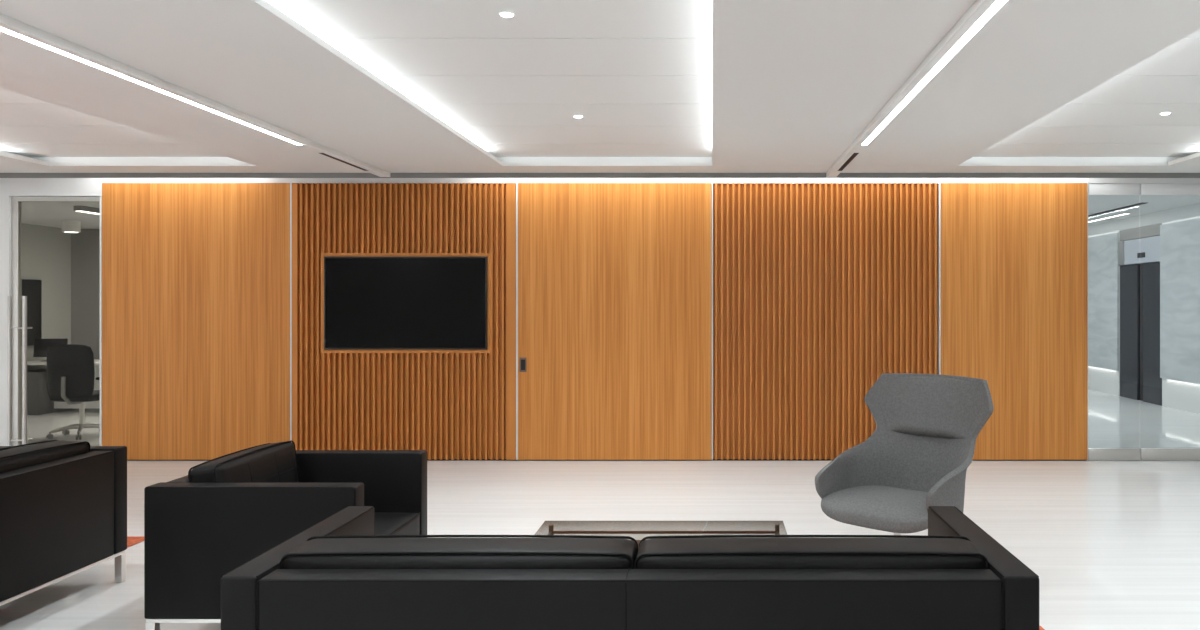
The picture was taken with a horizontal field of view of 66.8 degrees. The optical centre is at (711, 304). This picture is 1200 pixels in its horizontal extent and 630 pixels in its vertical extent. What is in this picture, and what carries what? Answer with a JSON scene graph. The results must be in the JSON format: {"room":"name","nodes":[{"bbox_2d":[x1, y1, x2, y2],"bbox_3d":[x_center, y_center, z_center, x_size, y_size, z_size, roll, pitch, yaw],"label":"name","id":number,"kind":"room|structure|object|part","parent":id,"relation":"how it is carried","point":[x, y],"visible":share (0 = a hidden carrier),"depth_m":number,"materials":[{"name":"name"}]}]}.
{"room":"lobby","nodes":[
{"label":"lobby","id":0,"kind":"room"},
{"bbox_2d":[22,223,70,369],"bbox_3d":[-9.950,0.060,11.500,0.100,2.980,4.800,0,0,0],"label":"wall","id":1,"kind":"structure","parent":0,"point":[46,250],"depth_m":13.47,"materials":[{"name":"grey paint"}]},
{"bbox_2d":[22,279,41,345],"bbox_3d":[-9.864,0.117,12.350,0.069,0.955,1.700,0,0,0],"label":"wall screen","id":2,"kind":"object","parent":1,"relation":"attached to","point":[32,289],"visible":0.5,"depth_m":13.04,"materials":[{"name":"black plastic"}]},
{"bbox_2d":[0,178,102,445],"bbox_3d":[-8.126,0.020,8.984,4.149,3.060,0.100,0,0,0],"label":"wall","id":3,"kind":"structure","parent":0,"point":[9,187],"depth_m":8.93,"materials":[{"name":"white paint"}]},
{"bbox_2d":[8,197,99,445],"bbox_3d":[-6.522,0.237,8.939,0.911,2.619,0.140,0,0,0],"label":"door","id":4,"kind":"structure","parent":3,"relation":"in","point":[17,303],"depth_m":8.96,"materials":[{"name":"silver metal"}]},
{"bbox_3d":[-6.861,0.649,8.925,0.185,1.466,0.113,0,0,0],"label":"pull handle","id":5,"kind":"part","parent":4,"relation":"part of","materials":[{"name":"silver metal"}]},
{"bbox_2d":[100,196,101,445],"bbox_3d":[-6.056,0.236,8.944,0.018,2.628,0.060,0,0,0],"label":"trim","id":6,"kind":"structure","parent":3,"relation":"attached to","point":[100,196],"depth_m":8.91,"materials":[{"name":"white metal"}]},
{"bbox_2d":[22,202,99,228],"bbox_3d":[-7.940,-1.215,11.517,4.120,0.100,4.966,0,0,0],"label":"ceiling","id":7,"kind":"structure","parent":0,"point":[51,214],"depth_m":11.65,"materials":[{"name":"white paint"}]},
{"bbox_2d":[62,220,80,232],"bbox_3d":[-8.900,-1.083,12.500,0.216,0.164,0.216,0,0,0],"label":"ceiling spotlight","id":8,"kind":"object","parent":7,"relation":"attached to","point":[68,226],"visible":1,"depth_m":12.42,"materials":[{"name":"white paint"}]},
{"bbox_2d":[74,206,99,214],"bbox_3d":[-7.470,-1.131,12.000,0.100,0.065,2.800,0,0,0],"label":"ceiling light","id":9,"kind":"object","parent":7,"relation":"attached to","point":[84,209],"visible":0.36,"depth_m":10.71,"materials":[{"name":"grey plastic"}]},
{"bbox_2d":[76,211,99,214],"bbox_3d":[-7.470,-1.102,12.000,0.080,0.005,2.760,0,0,0],"label":"diffuser","id":10,"kind":"object","parent":9,"relation":"attached to","point":[91,212],"depth_m":10.80,"materials":[{"name":"white plastic"}]},
{"bbox_2d":[71,229,99,358],"bbox_3d":[-7.940,0.060,13.950,4.120,2.980,0.100,0,0,0],"label":"wall","id":11,"kind":"structure","parent":0,"point":[85,245],"depth_m":13.90,"materials":[{"name":"grey paint"}]},
{"bbox_2d":[0,389,1199,629],"bbox_3d":[-0.950,1.600,7.900,18.900,0.100,26.200,0,0,0],"label":"floor","id":12,"kind":"structure","parent":0,"point":[1110,544],"depth_m":6.64,"materials":[{"name":"white tile"}]},
{"bbox_2d":[27,359,99,414],"bbox_3d":[-9.115,1.183,12.970,1.530,0.735,0.760,0,0,0],"label":"desk","id":13,"kind":"object","parent":12,"relation":"on","point":[39,402],"visible":0.34,"depth_m":12.71,"materials":[{"name":"white laminate"}]},
{"bbox_2d":[33,338,67,360],"bbox_3d":[-9.532,0.653,12.960,0.420,0.323,0.140,0,0,-12],"label":"monitor","id":14,"kind":"object","parent":13,"relation":"on","point":[40,345],"visible":0.56,"depth_m":12.95,"materials":[{"name":"black plastic"}]},
{"bbox_3d":[-8.920,1.170,12.910,1.020,0.640,0.020,0,0,0],"label":"modesty panel","id":15,"kind":"part","parent":13,"relation":"part of","materials":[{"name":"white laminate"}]},
{"bbox_2d":[46,344,99,439],"bbox_3d":[-7.416,1.004,10.623,0.663,1.092,0.633,0,0,6],"label":"chair","id":16,"kind":"object","parent":12,"relation":"on","point":[70,367],"visible":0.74,"depth_m":10.38,"materials":[{"name":"black fabric"}]},
{"bbox_3d":[-7.441,0.770,10.397,0.594,0.623,0.108,0,0,6],"label":"backrest","id":17,"kind":"part","parent":16,"relation":"part of","materials":[{"name":"black fabric"}]},
{"bbox_3d":[-7.416,1.080,10.640,0.500,0.109,0.480,0,0,6],"label":"seat","id":18,"kind":"part","parent":16,"relation":"part of","materials":[{"name":"black fabric"}]},
{"bbox_2d":[127,536,143,547],"bbox_3d":[-5.162,1.547,4.096,2.876,0.006,3.792,0,0,0],"label":"rug","id":19,"kind":"object","parent":12,"relation":"on","point":[131,540],"visible":0.02,"depth_m":5.89,"materials":[{"name":"fabric"}]},
{"bbox_2d":[0,440,126,605],"bbox_3d":[-3.741,1.134,3.852,0.932,0.820,2.392,0,0,0],"label":"sofa","id":20,"kind":"object","parent":19,"relation":"on","point":[63,504],"visible":1,"depth_m":4.55,"materials":[{"name":"black leather"}]},
{"bbox_2d":[0,441,88,472],"bbox_3d":[-3.505,0.937,4.395,0.222,0.417,1.080,3,0,0],"label":"cushion","id":21,"kind":"object","parent":20,"relation":"on","point":[42,452],"depth_m":4.58,"materials":[{"name":"black leather"}]},
{"bbox_3d":[-3.740,1.382,3.852,0.918,0.016,2.380,0,0,0],"label":"rail","id":22,"kind":"part","parent":20,"relation":"part of","materials":[{"name":"silver metal"}]},
{"bbox_3d":[-3.740,1.083,4.995,0.930,0.581,0.107,0,0,0],"label":"arm","id":23,"kind":"part","parent":20,"relation":"part of","materials":[{"name":"black leather"}]},
{"bbox_3d":[-3.301,1.467,5.022,0.040,0.154,0.040,0,0,0],"label":"leg","id":24,"kind":"part","parent":20,"relation":"part of","materials":[{"name":"silver metal"}]},
{"bbox_2d":[144,440,426,629],"bbox_3d":[-2.025,1.133,4.441,0.932,0.835,1.000,0,0,0],"label":"armchair","id":25,"kind":"object","parent":12,"relation":"on","point":[229,510],"visible":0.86,"depth_m":3.94,"materials":[{"name":"black leather"}]},
{"bbox_3d":[-2.465,1.473,3.967,0.040,0.154,0.040,0,0,0],"label":"leg","id":26,"kind":"part","parent":25,"relation":"part of","materials":[{"name":"silver metal"}]},
{"bbox_3d":[-2.026,1.388,4.441,0.918,0.016,0.988,0,0,0],"label":"rail","id":27,"kind":"part","parent":25,"relation":"part of","materials":[{"name":"silver metal"}]},
{"bbox_2d":[190,442,298,481],"bbox_3d":[-2.277,0.935,4.441,0.172,0.426,0.775,-7,0,0],"label":"cushion","id":28,"kind":"object","parent":25,"relation":"on","point":[279,461],"depth_m":4.39,"materials":[{"name":"black leather"}]},
{"bbox_3d":[-2.026,1.089,3.994,0.930,0.581,0.107,0,0,0],"label":"arm","id":29,"kind":"part","parent":25,"relation":"part of","materials":[{"name":"black leather"}]},
{"bbox_3d":[-2.026,1.089,4.888,0.930,0.581,0.107,0,0,0],"label":"arm","id":30,"kind":"part","parent":25,"relation":"part of","materials":[{"name":"black leather"}]},
{"bbox_2d":[375,512,419,537],"bbox_3d":[-1.963,1.178,4.441,0.804,0.161,0.777,0,0,0],"label":"seat cushion","id":31,"kind":"object","parent":25,"relation":"on","point":[386,523],"depth_m":4.63,"materials":[{"name":"black leather"}]},
{"bbox_2d":[815,373,993,534],"bbox_3d":[1.103,0.986,5.157,0.853,1.128,0.831,0,0,42],"label":"lounge chair","id":32,"kind":"object","parent":12,"relation":"on","point":[919,453],"visible":0.84,"depth_m":5.29,"materials":[{"name":"grey fabric"}]},
{"bbox_3d":[1.043,1.154,5.093,0.730,0.138,0.650,0,0,42],"label":"seat","id":33,"kind":"part","parent":32,"relation":"part of","materials":[{"name":"grey fabric"}]},
{"bbox_2d":[1140,184,1199,459],"bbox_3d":[4.734,0.173,8.944,0.950,2.745,0.036,0,0,0],"label":"door","id":34,"kind":"structure","parent":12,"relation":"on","point":[1145,189],"depth_m":8.93,"materials":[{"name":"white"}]},
{"bbox_3d":[4.734,-1.144,8.944,0.950,0.111,0.036,0,0,0],"label":"rail","id":35,"kind":"part","parent":34,"relation":"part of","materials":[{"name":"white metal"}]},
{"bbox_3d":[4.734,1.489,8.944,0.950,0.115,0.036,0,0,0],"label":"rail","id":36,"kind":"part","parent":34,"relation":"part of","materials":[{"name":"silver metal"}]},
{"bbox_3d":[0.040,1.547,3.363,3.081,0.006,1.926,0,0,0],"label":"rug","id":37,"kind":"object","parent":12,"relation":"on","visible":0},
{"bbox_2d":[221,506,1038,629],"bbox_3d":[-0.239,1.146,3.086,2.392,0.796,0.932,0,0,0],"label":"sofa","id":38,"kind":"object","parent":37,"relation":"on","point":[336,573],"visible":1,"depth_m":2.62,"materials":[{"name":"black leather"}]},
{"bbox_3d":[-1.381,1.083,3.085,0.107,0.581,0.930,0,0,0],"label":"arm","id":39,"kind":"part","parent":38,"relation":"part of","materials":[{"name":"black leather"}]},
{"bbox_2d":[283,538,636,568],"bbox_3d":[-0.782,0.945,2.850,1.080,0.382,0.222,0,3,0],"label":"cushion","id":40,"kind":"object","parent":38,"relation":"on","point":[317,553],"depth_m":2.76,"materials":[{"name":"black leather"}]},
{"bbox_2d":[636,538,985,568],"bbox_3d":[0.304,0.945,2.850,1.080,0.382,0.222,0,3,0],"label":"cushion","id":41,"kind":"object","parent":38,"relation":"on","point":[652,553],"depth_m":2.76,"materials":[{"name":"black leather"}]},
{"bbox_3d":[0.903,1.083,3.085,0.107,0.581,0.930,0,0,0],"label":"arm","id":42,"kind":"part","parent":38,"relation":"part of","materials":[{"name":"black leather"}]},
{"bbox_2d":[538,521,784,548],"bbox_3d":[-0.255,1.349,4.405,1.264,0.402,0.750,0,0,0],"label":"coffee table","id":43,"kind":"object","parent":37,"relation":"on","point":[551,526],"visible":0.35,"depth_m":4.72,"materials":[{"name":"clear glass"}]},
{"bbox_3d":[-0.255,1.153,4.405,1.264,0.012,0.750,0,0,0],"label":"glass","id":44,"kind":"part","parent":43,"relation":"part of","materials":[{"name":"clear glass"}]},
{"bbox_3d":[-0.252,1.198,4.405,1.201,0.013,0.672,0,0,0],"label":"rail","id":45,"kind":"part","parent":43,"relation":"part of","materials":[{"name":"brown metal"}]},
{"bbox_2d":[0,0,1199,172],"bbox_3d":[-0.950,-1.351,1.772,18.500,0.201,13.543,0,0,0],"label":"ceiling","id":46,"kind":"structure","parent":0,"point":[796,82],"depth_m":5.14,"materials":[{"name":"white paint"}]},
{"bbox_2d":[0,13,389,176],"bbox_3d":[-3.099,-1.229,1.781,0.093,0.041,13.522,0,0,0],"label":"ceiling light","id":47,"kind":"object","parent":46,"relation":"attached to","point":[9,25],"visible":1,"depth_m":5.00,"materials":[{"name":"white paint"}]},
{"bbox_2d":[0,27,301,144],"bbox_3d":[-3.122,-1.209,0.943,0.038,0.001,11.746,0,0,0],"label":"diffuser","id":48,"kind":"object","parent":47,"relation":"attached to","point":[4,29],"depth_m":4.86,"materials":[{"name":"white"}]},
{"bbox_2d":[499,11,514,16],"bbox_3d":[-0.940,-1.328,4.123,0.074,0.006,0.074,0,0,0],"label":"recessed light","id":49,"kind":"object","parent":46,"relation":"in","point":[504,13],"visible":1,"depth_m":4.11,"materials":[{"name":"white plastic"}]},
{"bbox_2d":[0,173,1199,177],"bbox_3d":[-0.950,-1.352,8.549,18.500,0.298,0.012,0,0,0],"label":"trim","id":50,"kind":"structure","parent":46,"relation":"attached to","point":[2,175],"depth_m":8.54,"materials":[{"name":"grey metal"}]},
{"bbox_2d":[826,0,1007,176],"bbox_3d":[1.132,-1.229,1.781,0.094,0.041,13.522,0,0,0],"label":"ceiling light","id":51,"kind":"object","parent":46,"relation":"attached to","point":[980,12],"visible":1,"depth_m":4.68,"materials":[{"name":"white paint"}]},
{"bbox_2d":[862,0,1006,144],"bbox_3d":[1.154,-1.209,0.943,0.040,0.001,11.746,0,0,0],"label":"diffuser","id":52,"kind":"object","parent":51,"relation":"attached to","point":[991,9],"depth_m":4.51,"materials":[{"name":"white"}]},
{"bbox_2d":[711,184,937,458],"bbox_3d":[-1.161,0.020,9.039,9.770,3.060,0.100,0,0,0],"label":"wall","id":53,"kind":"structure","parent":0,"point":[711,184],"depth_m":8.99,"materials":[{"name":"white metal"}]},
{"bbox_2d":[102,183,289,459],"bbox_3d":[-5.112,0.167,8.944,1.858,2.741,0.060,0,0,0],"label":"wood panel","id":54,"kind":"object","parent":53,"relation":"attached to","point":[196,276],"visible":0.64,"depth_m":8.91,"materials":[{"name":"brown wood"}]},
{"bbox_2d":[290,183,291,439],"bbox_3d":[-4.171,0.167,8.938,0.014,2.741,0.052,0,0,0],"label":"trim","id":55,"kind":"structure","parent":53,"relation":"attached to","point":[290,183],"depth_m":8.91,"materials":[{"name":"white metal"}]},
{"bbox_2d":[292,183,515,459],"bbox_3d":[-3.052,0.167,8.945,2.214,2.741,0.078,0,0,0],"label":"slatted panel","id":56,"kind":"object","parent":53,"relation":"attached to","point":[452,404],"visible":0.87,"depth_m":8.92,"materials":[{"name":"brown wood"}]},
{"bbox_2d":[324,257,486,348],"bbox_3d":[-3.027,-0.015,8.910,1.605,0.911,0.052,0,0,0],"label":"television","id":57,"kind":"object","parent":56,"relation":"attached to","point":[370,302],"visible":1,"depth_m":8.89,"materials":[{"name":"black plastic"}]},
{"bbox_3d":[-3.029,-0.014,8.933,1.685,0.993,0.054,0,0,0],"label":"niche frame","id":58,"kind":"part","parent":56,"relation":"part of","materials":[{"name":"brown wood"}]},
{"bbox_2d":[516,183,517,459],"bbox_3d":[-1.933,0.167,8.938,0.014,2.741,0.052,0,0,0],"label":"trim","id":59,"kind":"structure","parent":53,"relation":"attached to","point":[516,183],"depth_m":8.91,"materials":[{"name":"white metal"}]},
{"bbox_2d":[103,178,1086,183],"bbox_3d":[-1.161,-1.357,8.961,9.770,0.306,0.055,0,0,0],"label":"trim","id":60,"kind":"structure","parent":53,"relation":"attached to","point":[105,180],"depth_m":8.93,"materials":[{"name":"white"}]},
{"bbox_2d":[518,183,710,459],"bbox_3d":[-0.964,0.167,8.941,1.914,2.741,0.066,0,0,0],"label":"wood door","id":61,"kind":"structure","parent":53,"relation":"in","point":[614,279],"depth_m":8.91,"materials":[{"name":"brown wood"}]},
{"bbox_3d":[-1.871,0.597,8.912,0.069,0.144,0.005,0,0,0],"label":"flush pull","id":62,"kind":"part","parent":61,"relation":"part of","materials":[{"name":"brown metal"}]},
{"bbox_2d":[427,459,833,459],"bbox_3d":[-1.161,1.544,8.966,9.770,0.011,0.045,0,0,0],"label":"trim","id":63,"kind":"structure","parent":53,"relation":"attached to","point":[427,459],"depth_m":8.94,"materials":[{"name":"black"}]},
{"bbox_2d":[712,183,712,459],"bbox_3d":[0.003,0.167,8.938,0.010,2.741,0.052,0,0,0],"label":"trim","id":64,"kind":"structure","parent":53,"relation":"attached to","point":[712,183],"depth_m":8.91,"materials":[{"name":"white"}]},
{"bbox_2d":[713,183,936,459],"bbox_3d":[1.129,0.167,8.947,2.231,2.741,0.074,0,0,0],"label":"slatted panel","id":65,"kind":"object","parent":53,"relation":"attached to","point":[821,291],"visible":0.88,"depth_m":8.96,"materials":[{"name":"brown wood"}]},
{"bbox_2d":[938,183,940,374],"bbox_3d":[2.256,0.167,8.938,0.014,2.741,0.052,0,0,0],"label":"trim","id":66,"kind":"structure","parent":53,"relation":"attached to","point":[939,184],"depth_m":8.91,"materials":[{"name":"white metal"}]},
{"bbox_2d":[941,183,1086,459],"bbox_3d":[2.994,0.167,8.944,1.451,2.741,0.060,0,0,0],"label":"wood panel","id":67,"kind":"object","parent":53,"relation":"attached to","point":[1014,255],"visible":0.82,"depth_m":8.91,"materials":[{"name":"brown wood"}]},
{"bbox_2d":[1087,183,1087,459],"bbox_3d":[3.723,0.167,8.938,0.002,2.741,0.052,0,0,0],"label":"trim","id":68,"kind":"structure","parent":53,"relation":"attached to","point":[1087,183],"depth_m":8.92,"materials":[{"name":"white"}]},
{"bbox_2d":[1088,184,1139,459],"bbox_3d":[3.989,0.173,8.944,0.506,2.745,0.036,0,0,0],"label":"door","id":69,"kind":"structure","parent":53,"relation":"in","point":[1093,189],"depth_m":8.93,"materials":[{"name":"white metal"}]},
{"bbox_3d":[3.989,-1.144,8.944,0.506,0.111,0.036,0,0,0],"label":"rail","id":70,"kind":"part","parent":69,"relation":"part of","materials":[{"name":"white metal"}]},
{"bbox_3d":[3.989,1.489,8.944,0.506,0.115,0.036,0,0,0],"label":"rail","id":71,"kind":"part","parent":69,"relation":"part of","materials":[{"name":"silver metal"}]},
{"bbox_2d":[1087,178,1199,183],"bbox_3d":[6.014,-1.356,8.944,4.572,0.309,0.050,0,0,0],"label":"trim","id":72,"kind":"structure","parent":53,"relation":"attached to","point":[1089,180],"depth_m":8.92,"materials":[{"name":"white"}]},
{"bbox_2d":[1088,231,1131,395],"bbox_3d":[7.060,0.030,17.850,0.370,3.040,5.300,0,0,0],"label":"wall","id":73,"kind":"structure","parent":0,"point":[1102,380],"depth_m":15.68,"materials":[{"name":"white paint"}]},
{"bbox_2d":[1088,233,1118,370],"bbox_3d":[6.860,-0.048,17.850,0.030,2.331,5.300,0,0,0],"label":"cladding","id":74,"kind":"object","parent":73,"relation":"attached to","point":[1103,250],"visible":0.36,"depth_m":15.70,"materials":[{"name":"stone"}]},
{"bbox_2d":[1119,223,1161,405],"bbox_3d":[6.900,0.073,14.475,0.080,2.946,1.410,0,0,0],"label":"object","id":75,"kind":"structure","parent":73,"relation":"in","point":[1140,379],"depth_m":14.50,"materials":[{"name":"grey metal"}]},
{"bbox_3d":[6.910,-1.235,14.475,0.060,0.330,1.410,0,0,0],"label":"head panel","id":76,"kind":"part","parent":75,"relation":"part of","materials":[{"name":"grey metal"}]},
{"bbox_2d":[1088,195,1199,225],"bbox_3d":[5.395,-1.448,14.797,3.699,0.085,11.606,0,0,0],"label":"ceiling","id":77,"kind":"structure","parent":0,"point":[1096,203],"depth_m":12.58,"materials":[{"name":"white paint"}]},
{"bbox_2d":[1088,213,1129,222],"bbox_3d":[6.360,-1.397,16.775,0.070,0.016,6.050,0,0,0],"label":"recessed light","id":78,"kind":"object","parent":77,"relation":"in","point":[1122,213],"visible":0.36,"depth_m":14.37,"materials":[{"name":"white paint"}]},
{"bbox_2d":[1088,203,1146,216],"bbox_3d":[5.965,-1.401,15.950,0.090,0.008,7.100,0,0,0],"label":"ceiling light","id":79,"kind":"object","parent":77,"relation":"in","point":[1138,203],"visible":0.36,"depth_m":13.23,"materials":[{"name":"black"}]},
{"bbox_2d":[1162,216,1199,413],"bbox_3d":[7.060,0.030,11.450,0.370,3.040,4.600,0,0,0],"label":"wall","id":80,"kind":"structure","parent":0,"point":[1180,395],"depth_m":13.18,"materials":[{"name":"white paint"}]},
{"bbox_2d":[1088,203,1199,235],"bbox_3d":[6.745,-1.315,14.825,0.020,0.180,11.350,0,0,0],"label":"trim","id":81,"kind":"structure","parent":80,"relation":"attached to","point":[1193,210],"depth_m":13.92,"materials":[{"name":"white"}]},
{"bbox_2d":[1160,218,1199,383],"bbox_3d":[6.860,-0.048,11.450,0.030,2.331,4.600,0,0,0],"label":"cladding","id":82,"kind":"object","parent":80,"relation":"attached to","point":[1179,241],"visible":1,"depth_m":13.15,"materials":[{"name":"stone"}]}
]}

